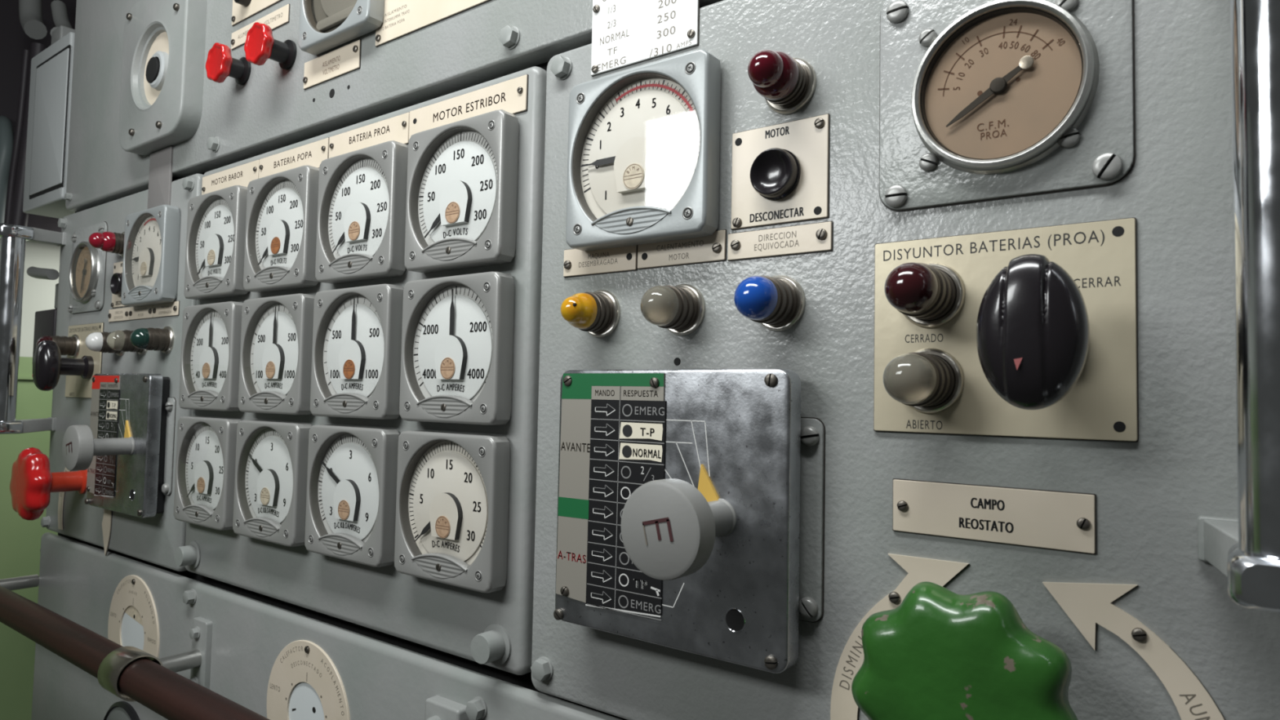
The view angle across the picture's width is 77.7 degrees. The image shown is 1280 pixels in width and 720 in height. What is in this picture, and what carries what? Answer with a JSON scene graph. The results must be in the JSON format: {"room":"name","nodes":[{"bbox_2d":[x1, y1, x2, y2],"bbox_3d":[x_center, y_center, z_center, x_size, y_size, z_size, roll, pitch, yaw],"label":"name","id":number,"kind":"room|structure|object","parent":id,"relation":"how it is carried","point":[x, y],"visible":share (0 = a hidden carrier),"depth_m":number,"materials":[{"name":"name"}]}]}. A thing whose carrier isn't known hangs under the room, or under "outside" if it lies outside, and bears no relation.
{"room":"electrical room","nodes":[
{"label":"electrical room","id":0,"kind":"room"},
{"bbox_2d":[0,238,60,719],"bbox_3d":[-1.284,0.325,1.747,0.048,2.000,2.300,-1,-3,37],"label":"wall","id":1,"kind":"structure","parent":0,"point":[20,538],"depth_m":1.69,"materials":[{"name":"green paint"}]},
{"bbox_2d":[0,0,76,245],"bbox_3d":[-1.082,-0.551,1.776,0.080,0.640,1.100,-1,-3,37],"label":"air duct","id":2,"kind":"object","parent":1,"relation":"attached to","point":[13,39],"visible":0.02,"depth_m":1.54,"materials":[{"name":"grey"}]},
{"bbox_2d":[0,115,13,223],"bbox_3d":[-1.192,-0.346,1.483,0.028,0.243,0.097,4,-4,-43],"label":"pipe","id":3,"kind":"object","parent":2,"relation":"attached to","point":[6,138],"visible":0.82,"depth_m":1.46,"materials":[{"name":"grey metal"}]},
{"bbox_2d":[18,0,47,39],"bbox_3d":[-1.098,-0.632,1.436,0.076,0.117,0.035,-1,-3,37],"label":"pipe","id":4,"kind":"object","parent":2,"relation":"attached to","point":[30,11],"visible":1,"depth_m":1.42,"materials":[{"name":"grey metal"}]},
{"bbox_2d":[4,49,30,223],"bbox_3d":[-1.111,-0.388,1.419,0.066,0.322,0.013,-1,-3,37],"label":"cable","id":5,"kind":"object","parent":4,"relation":"hanging from","point":[26,53],"visible":0.69,"depth_m":1.41,"materials":[{"name":"grey plastic"}]},
{"bbox_2d":[9,42,47,226],"bbox_3d":[-1.067,-0.388,1.387,0.059,0.322,0.025,0,-3,27],"label":"cable","id":6,"kind":"object","parent":4,"relation":"hanging from","point":[18,217],"visible":0.48,"depth_m":1.38,"materials":[{"name":"grey plastic"}]},
{"bbox_2d":[26,266,58,359],"bbox_3d":[-0.962,-0.073,1.348,0.112,0.169,0.114,-1,-3,37],"label":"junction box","id":7,"kind":"object","parent":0,"point":[45,322],"visible":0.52,"depth_m":1.30,"materials":[{"name":"grey metal"}]},
{"bbox_2d":[57,61,626,719],"bbox_3d":[-0.151,0.045,0.658,1.626,1.500,0.040,-1,-3,37],"label":"panel frame","id":8,"kind":"structure","parent":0,"point":[525,681],"depth_m":0.68,"materials":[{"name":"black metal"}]},
{"bbox_2d":[22,25,75,218],"bbox_3d":[-0.838,-0.360,1.246,0.168,0.272,0.158,-1,-3,37],"label":"electrical box","id":9,"kind":"object","parent":8,"relation":"attached to","point":[51,69],"visible":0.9,"depth_m":1.17,"materials":[{"name":"grey metal"}]},
{"bbox_2d":[50,0,72,35],"bbox_3d":[-0.963,-0.564,1.325,0.030,0.106,0.128,3,-3,-38],"label":"pipe","id":10,"kind":"object","parent":9,"relation":"attached to","point":[59,9],"visible":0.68,"depth_m":1.34,"materials":[{"name":"grey metal"}]},
{"bbox_2d":[64,0,177,212],"bbox_3d":[-0.674,-0.424,1.035,0.301,0.428,0.026,-1,-3,37],"label":"panel","id":11,"kind":"object","parent":8,"relation":"attached to","point":[100,171],"visible":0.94,"depth_m":1.05,"materials":[{"name":"grey paint"}]},
{"bbox_2d":[40,145,203,571],"bbox_3d":[-0.647,-0.006,0.989,0.408,0.475,0.027,-1,-3,37],"label":"control panel","id":12,"kind":"object","parent":8,"relation":"attached to","point":[155,540],"depth_m":0.96,"materials":[{"name":"grey paint"}]},
{"bbox_2d":[0,222,66,434],"bbox_3d":[-0.817,-0.041,1.061,0.036,0.276,0.084,0,-3,29],"label":"grab rail","id":13,"kind":"object","parent":12,"relation":"attached to","point":[14,237],"visible":1,"depth_m":1.04,"materials":[{"name":"silver metal"}]},
{"bbox_2d":[9,447,87,520],"bbox_3d":[-0.734,0.153,0.993,0.088,0.088,0.069,-1,-3,37],"label":"handwheel","id":14,"kind":"object","parent":12,"relation":"attached to","point":[32,483],"visible":0.99,"depth_m":0.96,"materials":[{"name":"red paint"}]},
{"bbox_2d":[57,466,71,529],"bbox_3d":[-0.750,0.168,1.044,0.068,0.116,0.004,-1,-3,37],"label":"plate","id":15,"kind":"object","parent":12,"relation":"attached to","point":[61,496],"visible":0.27,"depth_m":1.06,"materials":[{"name":"grey metal"}]},
{"bbox_2d":[31,322,104,398],"bbox_3d":[-0.743,0.000,1.013,0.115,0.096,0.061,-1,-3,37],"label":"switch","id":16,"kind":"object","parent":12,"relation":"attached to","point":[76,386],"depth_m":1.00,"materials":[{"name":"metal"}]},
{"bbox_2d":[36,333,79,358],"bbox_3d":[-0.760,-0.019,1.036,0.032,0.032,0.043,-1,-3,37],"label":"lamp","id":17,"kind":"object","parent":16,"relation":"attached to","point":[70,346],"visible":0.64,"depth_m":1.04,"materials":[{"name":"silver metal"}]},
{"bbox_2d":[67,221,107,314],"bbox_3d":[-0.727,-0.120,1.040,0.113,0.115,0.011,-1,-3,37],"label":"pressure gauge","id":18,"kind":"object","parent":12,"relation":"attached to","point":[87,269],"visible":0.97,"depth_m":1.04,"materials":[{"name":"grey paint"}]},
{"bbox_2d":[85,331,124,355],"bbox_3d":[-0.644,-0.021,0.955,0.031,0.031,0.038,-1,-3,37],"label":"lamp","id":19,"kind":"object","parent":12,"relation":"attached to","point":[95,341],"visible":0.64,"depth_m":0.94,"materials":[{"name":"silver metal"}]},
{"bbox_2d":[88,231,124,257],"bbox_3d":[-0.645,-0.143,0.963,0.031,0.031,0.039,-1,-3,37],"label":"lamp","id":20,"kind":"object","parent":12,"relation":"attached to","point":[108,242],"visible":0.92,"depth_m":0.96,"materials":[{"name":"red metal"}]},
{"bbox_2d":[102,508,112,555],"bbox_3d":[-0.668,0.173,0.983,0.074,0.130,0.004,-1,-3,37],"label":"plate","id":21,"kind":"object","parent":12,"relation":"attached to","point":[108,514],"visible":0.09,"depth_m":0.96,"materials":[{"name":"grey metal"}]},
{"bbox_2d":[110,261,126,308],"bbox_3d":[-0.636,-0.093,0.971,0.060,0.057,0.010,-1,-3,37],"label":"plate","id":22,"kind":"object","parent":12,"relation":"attached to","point":[117,278],"visible":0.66,"depth_m":0.97,"materials":[{"name":"grey metal"}]},
{"bbox_2d":[62,373,176,517],"bbox_3d":[-0.604,0.093,0.890,0.169,0.156,0.083,-1,-3,37],"label":"telegraph","id":23,"kind":"object","parent":12,"relation":"attached to","point":[126,449],"visible":1,"depth_m":0.88,"materials":[{"name":"silver metal"}]},
{"bbox_2d":[107,306,130,322],"bbox_3d":[-0.640,-0.056,0.976,0.062,0.016,0.004,-1,-3,37],"label":"name plate","id":24,"kind":"object","parent":12,"relation":"attached to","point":[120,314],"visible":1,"depth_m":0.97,"materials":[{"name":"grey metal"}]},
{"bbox_2d":[106,329,147,355],"bbox_3d":[-0.593,-0.022,0.918,0.031,0.031,0.038,-1,-3,37],"label":"lamp","id":25,"kind":"object","parent":12,"relation":"attached to","point":[120,340],"visible":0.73,"depth_m":0.91,"materials":[{"name":"beige glass"}]},
{"bbox_2d":[128,304,153,319],"bbox_3d":[-0.589,-0.056,0.938,0.065,0.016,0.004,-1,-3,37],"label":"name plate","id":26,"kind":"object","parent":12,"relation":"attached to","point":[145,312],"visible":1,"depth_m":0.94,"materials":[{"name":"grey metal"}]},
{"bbox_2d":[120,204,181,306],"bbox_3d":[-0.562,-0.118,0.912,0.108,0.108,0.019,-1,-3,37],"label":"meter","id":27,"kind":"object","parent":12,"relation":"attached to","point":[150,266],"visible":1,"depth_m":0.90,"materials":[{"name":"grey metal"}]},
{"bbox_2d":[129,326,173,354],"bbox_3d":[-0.542,-0.023,0.880,0.031,0.031,0.038,-1,-3,37],"label":"lamp","id":28,"kind":"object","parent":12,"relation":"attached to","point":[150,338],"visible":1,"depth_m":0.88,"materials":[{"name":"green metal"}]},
{"bbox_2d":[152,300,179,318],"bbox_3d":[-0.537,-0.057,0.899,0.064,0.016,0.004,-1,-3,37],"label":"name plate","id":29,"kind":"object","parent":12,"relation":"attached to","point":[166,309],"visible":1,"depth_m":0.90,"materials":[{"name":"grey metal"}]},
{"bbox_2d":[31,532,622,719],"bbox_3d":[-0.189,0.461,0.612,1.642,0.464,0.025,-1,-3,37],"label":"panel","id":30,"kind":"object","parent":8,"relation":"attached to","point":[381,680],"visible":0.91,"depth_m":0.77,"materials":[{"name":"grey paint"}]},
{"bbox_2d":[103,701,139,719],"bbox_3d":[-0.590,0.454,0.906,0.124,0.124,0.006,-1,-3,37],"label":"round cover","id":31,"kind":"object","parent":30,"relation":"attached to","point":[120,710],"visible":1,"depth_m":0.91,"materials":[{"name":"grey metal"}]},
{"bbox_2d":[107,574,159,657],"bbox_3d":[-0.581,0.315,0.909,0.135,0.135,0.004,-1,-3,37],"label":"disc","id":32,"kind":"object","parent":30,"relation":"attached to","point":[132,603],"visible":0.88,"depth_m":0.91,"materials":[{"name":"white"}]},
{"bbox_2d":[0,573,270,719],"bbox_3d":[-0.590,0.302,0.865,1.500,0.076,0.087,-1,-3,37],"label":"wooden rail","id":33,"kind":"object","parent":30,"relation":"attached to","point":[131,673],"visible":1,"depth_m":0.78,"materials":[{"name":"brown wood"}]},
{"bbox_2d":[266,640,350,719],"bbox_3d":[-0.292,0.312,0.693,0.130,0.130,0.004,-1,-3,37],"label":"disc","id":34,"kind":"object","parent":30,"relation":"attached to","point":[320,694],"visible":1,"depth_m":0.70,"materials":[{"name":"white"}]},
{"bbox_2d":[424,695,468,719],"bbox_3d":[-0.144,0.271,0.577,0.038,0.042,0.017,-1,-3,37],"label":"block","id":35,"kind":"object","parent":30,"relation":"attached to","point":[437,707],"visible":1,"depth_m":0.58,"materials":[{"name":"grey paint"}]},
{"bbox_2d":[173,66,546,675],"bbox_3d":[-0.278,0.007,0.707,0.508,0.431,0.036,-1,-3,37],"label":"panel","id":36,"kind":"object","parent":8,"relation":"attached to","point":[494,629],"visible":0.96,"depth_m":0.59,"materials":[{"name":"grey paint"}]},
{"bbox_2d":[173,416,241,530],"bbox_3d":[-0.438,0.112,0.805,0.108,0.108,0.019,-1,-3,37],"label":"meter","id":37,"kind":"object","parent":36,"relation":"attached to","point":[206,454],"visible":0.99,"depth_m":0.80,"materials":[{"name":"grey metal"}]},
{"bbox_2d":[178,301,243,411],"bbox_3d":[-0.436,-0.003,0.811,0.108,0.108,0.019,-1,-3,37],"label":"meter","id":38,"kind":"object","parent":36,"relation":"attached to","point":[211,345],"visible":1,"depth_m":0.80,"materials":[{"name":"grey metal"}]},
{"bbox_2d":[183,185,248,300],"bbox_3d":[-0.433,-0.118,0.816,0.108,0.108,0.019,-1,-3,37],"label":"meter","id":39,"kind":"object","parent":36,"relation":"attached to","point":[216,220],"visible":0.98,"depth_m":0.81,"materials":[{"name":"grey metal"}]},
{"bbox_2d":[201,159,259,195],"bbox_3d":[-0.427,-0.186,0.825,0.119,0.026,0.004,-1,-3,37],"label":"name plate","id":40,"kind":"object","parent":36,"relation":"attached to","point":[242,175],"visible":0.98,"depth_m":0.82,"materials":[{"name":"grey"}]},
{"bbox_2d":[232,419,311,546],"bbox_3d":[-0.339,0.111,0.731,0.108,0.108,0.019,-1,-3,37],"label":"meter","id":41,"kind":"object","parent":36,"relation":"attached to","point":[271,463],"visible":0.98,"depth_m":0.72,"materials":[{"name":"grey metal"}]},
{"bbox_2d":[238,293,315,414],"bbox_3d":[-0.336,-0.004,0.737,0.108,0.108,0.019,-1,-3,37],"label":"meter","id":42,"kind":"object","parent":36,"relation":"attached to","point":[275,368],"visible":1,"depth_m":0.73,"materials":[{"name":"grey metal"}]},
{"bbox_2d":[243,164,319,293],"bbox_3d":[-0.334,-0.120,0.742,0.108,0.108,0.019,-1,-3,37],"label":"meter","id":43,"kind":"object","parent":36,"relation":"attached to","point":[281,236],"visible":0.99,"depth_m":0.73,"materials":[{"name":"grey metal"}]},
{"bbox_2d":[258,137,329,178],"bbox_3d":[-0.330,-0.187,0.753,0.121,0.026,0.004,-1,-3,37],"label":"name plate","id":44,"kind":"object","parent":36,"relation":"attached to","point":[313,154],"visible":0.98,"depth_m":0.75,"materials":[{"name":"grey metal"}]},
{"bbox_2d":[304,424,399,567],"bbox_3d":[-0.239,0.109,0.657,0.108,0.108,0.019,-1,-3,37],"label":"meter","id":45,"kind":"object","parent":36,"relation":"attached to","point":[351,495],"visible":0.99,"depth_m":0.65,"materials":[{"name":"grey metal"}]},
{"bbox_2d":[310,284,403,419],"bbox_3d":[-0.237,-0.006,0.663,0.108,0.108,0.019,-1,-3,37],"label":"meter","id":46,"kind":"object","parent":36,"relation":"attached to","point":[357,348],"visible":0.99,"depth_m":0.65,"materials":[{"name":"grey metal"}]},
{"bbox_2d":[315,140,408,284],"bbox_3d":[-0.234,-0.121,0.668,0.108,0.108,0.019,-1,-3,37],"label":"meter","id":47,"kind":"object","parent":36,"relation":"attached to","point":[361,224],"visible":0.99,"depth_m":0.66,"materials":[{"name":"grey metal"}]},
{"bbox_2d":[328,111,409,158],"bbox_3d":[-0.235,-0.189,0.682,0.115,0.026,0.004,-1,-3,37],"label":"name plate","id":48,"kind":"object","parent":36,"relation":"attached to","point":[396,128],"visible":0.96,"depth_m":0.68,"materials":[{"name":"grey metal"}]},
{"bbox_2d":[394,430,510,592],"bbox_3d":[-0.140,0.108,0.583,0.108,0.108,0.019,-1,-3,37],"label":"meter","id":49,"kind":"object","parent":36,"relation":"attached to","point":[451,522],"visible":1,"depth_m":0.57,"materials":[{"name":"grey metal"}]},
{"bbox_2d":[399,271,515,425],"bbox_3d":[-0.137,-0.008,0.589,0.108,0.108,0.019,-1,-3,37],"label":"meter","id":50,"kind":"object","parent":36,"relation":"attached to","point":[459,352],"visible":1,"depth_m":0.58,"materials":[{"name":"grey metal"}]},
{"bbox_2d":[404,109,519,273],"bbox_3d":[-0.135,-0.123,0.594,0.108,0.108,0.019,-1,-3,37],"label":"meter","id":51,"kind":"object","parent":36,"relation":"attached to","point":[463,175],"visible":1,"depth_m":0.58,"materials":[{"name":"grey metal"}]},
{"bbox_2d":[408,74,528,138],"bbox_3d":[-0.135,-0.191,0.608,0.134,0.027,0.004,-1,-3,37],"label":"name plate","id":52,"kind":"object","parent":36,"relation":"attached to","point":[511,95],"visible":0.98,"depth_m":0.60,"materials":[{"name":"grey metal"}]},
{"bbox_2d":[172,0,723,179],"bbox_3d":[-0.038,-0.435,0.543,1.296,0.426,0.054,-1,-3,37],"label":"panel","id":53,"kind":"object","parent":8,"relation":"attached to","point":[493,39],"depth_m":0.71,"materials":[{"name":"grey paint"}]},
{"bbox_2d":[118,0,207,155],"bbox_3d":[-0.553,-0.335,0.914,0.166,0.178,0.026,-1,-3,37],"label":"box","id":54,"kind":"object","parent":53,"relation":"attached to","point":[164,41],"visible":1,"depth_m":0.90,"materials":[{"name":"grey paint"}]},
{"bbox_2d":[149,50,168,90],"bbox_3d":[-0.550,-0.331,0.908,0.044,0.044,0.008,-1,-3,37],"label":"knob","id":55,"kind":"object","parent":54,"relation":"on","point":[158,60],"depth_m":0.90,"materials":[{"name":"grey plastic"}]},
{"bbox_2d":[231,0,282,26],"bbox_3d":[-0.388,-0.389,0.797,0.119,0.070,0.023,-1,-3,37],"label":"name plate","id":56,"kind":"object","parent":53,"relation":"attached to","point":[242,10],"visible":1,"depth_m":0.82,"materials":[{"name":"grey"}]},
{"bbox_2d":[231,3,289,50],"bbox_3d":[-0.386,-0.336,0.804,0.112,0.018,0.004,-1,-3,37],"label":"name plate","id":57,"kind":"object","parent":53,"relation":"attached to","point":[279,17],"visible":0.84,"depth_m":0.79,"materials":[{"name":"grey"}]},
{"bbox_2d":[302,39,361,89],"bbox_3d":[-0.281,-0.268,0.721,0.089,0.026,0.004,-1,-3,37],"label":"name plate","id":58,"kind":"object","parent":53,"relation":"attached to","point":[343,60],"visible":1,"depth_m":0.72,"materials":[{"name":"grey metal"}]},
{"bbox_2d":[298,0,384,55],"bbox_3d":[-0.264,-0.336,0.704,0.108,0.108,0.018,-1,-3,37],"label":"meter","id":59,"kind":"object","parent":53,"relation":"attached to","point":[325,25],"visible":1,"depth_m":0.70,"materials":[{"name":"grey metal"}]},
{"bbox_2d":[375,0,491,47],"bbox_3d":[-0.152,-0.308,0.627,0.187,0.077,0.004,-1,-3,37],"label":"plate","id":60,"kind":"object","parent":53,"relation":"attached to","point":[402,18],"visible":1,"depth_m":0.65,"materials":[{"name":"grey"}]},
{"bbox_2d":[591,0,699,76],"bbox_3d":[0.002,-0.231,0.508,0.085,0.081,0.004,-1,-3,37],"label":"plate","id":61,"kind":"object","parent":53,"relation":"attached to","point":[625,33],"visible":1,"depth_m":0.51,"materials":[{"name":"white metal"}]},
{"bbox_2d":[530,0,1279,719],"bbox_3d":[0.207,0.001,0.351,0.684,0.438,0.027,-1,-3,37],"label":"control panel","id":62,"kind":"object","parent":8,"relation":"attached to","point":[1152,492],"visible":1,"depth_m":0.40,"materials":[{"name":"grey paint"}]},
{"bbox_2d":[560,289,620,337],"bbox_3d":[-0.036,-0.031,0.504,0.031,0.031,0.035,-1,-3,37],"label":"lamp","id":63,"kind":"object","parent":62,"relation":"attached to","point":[597,313],"visible":1,"depth_m":0.50,"materials":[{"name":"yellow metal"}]},
{"bbox_2d":[563,244,637,277],"bbox_3d":[-0.027,-0.066,0.520,0.062,0.019,0.004,-1,-3,37],"label":"name plate","id":64,"kind":"object","parent":62,"relation":"attached to","point":[577,263],"visible":1,"depth_m":0.52,"materials":[{"name":"grey"}]},
{"bbox_2d":[565,48,720,250],"bbox_3d":[0.000,-0.127,0.494,0.108,0.108,0.019,-1,-3,37],"label":"meter","id":65,"kind":"object","parent":62,"relation":"attached to","point":[643,159],"visible":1,"depth_m":0.49,"materials":[{"name":"grey metal"}]},
{"bbox_2d":[640,284,705,335],"bbox_3d":[0.015,-0.031,0.466,0.031,0.031,0.036,-1,-3,37],"label":"lamp","id":66,"kind":"object","parent":62,"relation":"attached to","point":[680,308],"visible":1,"depth_m":0.46,"materials":[{"name":"silver metal"}]},
{"bbox_2d":[637,229,727,269],"bbox_3d":[0.024,-0.067,0.482,0.064,0.018,0.004,-1,-3,37],"label":"name plate","id":67,"kind":"object","parent":62,"relation":"attached to","point":[711,248],"visible":1,"depth_m":0.48,"materials":[{"name":"grey metal"}]},
{"bbox_2d":[553,368,825,673],"bbox_3d":[0.005,0.083,0.437,0.169,0.156,0.083,-1,-3,37],"label":"telegraph","id":68,"kind":"object","parent":62,"relation":"attached to","point":[691,502],"visible":1,"depth_m":0.43,"materials":[{"name":"silver metal"}]},
{"bbox_2d":[733,275,805,331],"bbox_3d":[0.066,-0.032,0.426,0.031,0.031,0.039,-1,-3,37],"label":"lamp","id":69,"kind":"object","parent":62,"relation":"attached to","point":[777,302],"visible":1,"depth_m":0.42,"materials":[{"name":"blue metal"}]},
{"bbox_2d":[727,221,833,261],"bbox_3d":[0.076,-0.066,0.443,0.064,0.016,0.004,-1,-3,37],"label":"name plate","id":70,"kind":"object","parent":62,"relation":"attached to","point":[814,237],"visible":1,"depth_m":0.44,"materials":[{"name":"grey"}]},
{"bbox_2d":[730,113,830,230],"bbox_3d":[0.075,-0.104,0.442,0.060,0.057,0.010,-1,-3,37],"label":"plate","id":71,"kind":"object","parent":62,"relation":"attached to","point":[780,172],"visible":1,"depth_m":0.44,"materials":[{"name":"grey metal"}]},
{"bbox_2d":[747,49,816,114],"bbox_3d":[0.072,-0.154,0.429,0.031,0.031,0.039,-1,-3,37],"label":"lamp","id":72,"kind":"object","parent":62,"relation":"attached to","point":[787,83],"visible":1,"depth_m":0.42,"materials":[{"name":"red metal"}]},
{"bbox_2d":[830,553,969,719],"bbox_3d":[0.126,0.154,0.392,0.068,0.116,0.004,-1,-3,37],"label":"plate","id":73,"kind":"object","parent":62,"relation":"attached to","point":[843,706],"visible":0.73,"depth_m":0.40,"materials":[{"name":"grey metal"}]},
{"bbox_2d":[884,262,965,328],"bbox_3d":[0.130,-0.033,0.373,0.032,0.032,0.043,-1,-3,37],"label":"lamp","id":74,"kind":"object","parent":62,"relation":"attached to","point":[928,295],"visible":1,"depth_m":0.36,"materials":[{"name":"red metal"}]},
{"bbox_2d":[851,581,1078,719],"bbox_3d":[0.143,0.145,0.349,0.094,0.093,0.053,-1,-3,37],"label":"handwheel","id":75,"kind":"object","parent":62,"relation":"attached to","point":[941,654],"visible":1,"depth_m":0.33,"materials":[{"name":"green paint"}]},
{"bbox_2d":[892,478,1096,554],"bbox_3d":[0.162,0.072,0.370,0.089,0.026,0.004,-1,-3,37],"label":"name plate","id":76,"kind":"object","parent":62,"relation":"attached to","point":[1055,520],"visible":1,"depth_m":0.37,"materials":[{"name":"grey metal"}]},
{"bbox_2d":[873,217,1138,442],"bbox_3d":[0.148,-0.014,0.349,0.115,0.096,0.061,-1,-3,37],"label":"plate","id":77,"kind":"object","parent":62,"relation":"attached to","point":[1100,257],"depth_m":0.35,"materials":[{"name":"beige metal"}]},
{"bbox_2d":[882,347,964,413],"bbox_3d":[0.129,0.009,0.372,0.032,0.032,0.043,-1,-3,37],"label":"lamp","id":78,"kind":"object","parent":77,"relation":"attached to","point":[929,380],"visible":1,"depth_m":0.36,"materials":[{"name":"grey glass"}]},
{"bbox_2d":[879,0,1135,211],"bbox_3d":[0.167,-0.134,0.375,0.113,0.115,0.011,-1,-3,37],"label":"pressure gauge","id":79,"kind":"object","parent":62,"relation":"attached to","point":[980,100],"visible":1,"depth_m":0.37,"materials":[{"name":"grey paint"}]},
{"bbox_2d":[1042,582,1225,719],"bbox_3d":[0.208,0.160,0.330,0.074,0.130,0.004,-1,-3,37],"label":"plate","id":80,"kind":"object","parent":62,"relation":"attached to","point":[1087,605],"visible":1,"depth_m":0.33,"materials":[{"name":"grey metal"}]},
{"bbox_2d":[1197,0,1279,613],"bbox_3d":[0.225,-0.057,0.285,0.036,0.276,0.084,0,-3,29],"label":"grab rail","id":81,"kind":"object","parent":62,"relation":"attached to","point":[1246,548],"visible":1,"depth_m":0.26,"materials":[{"name":"silver metal"}]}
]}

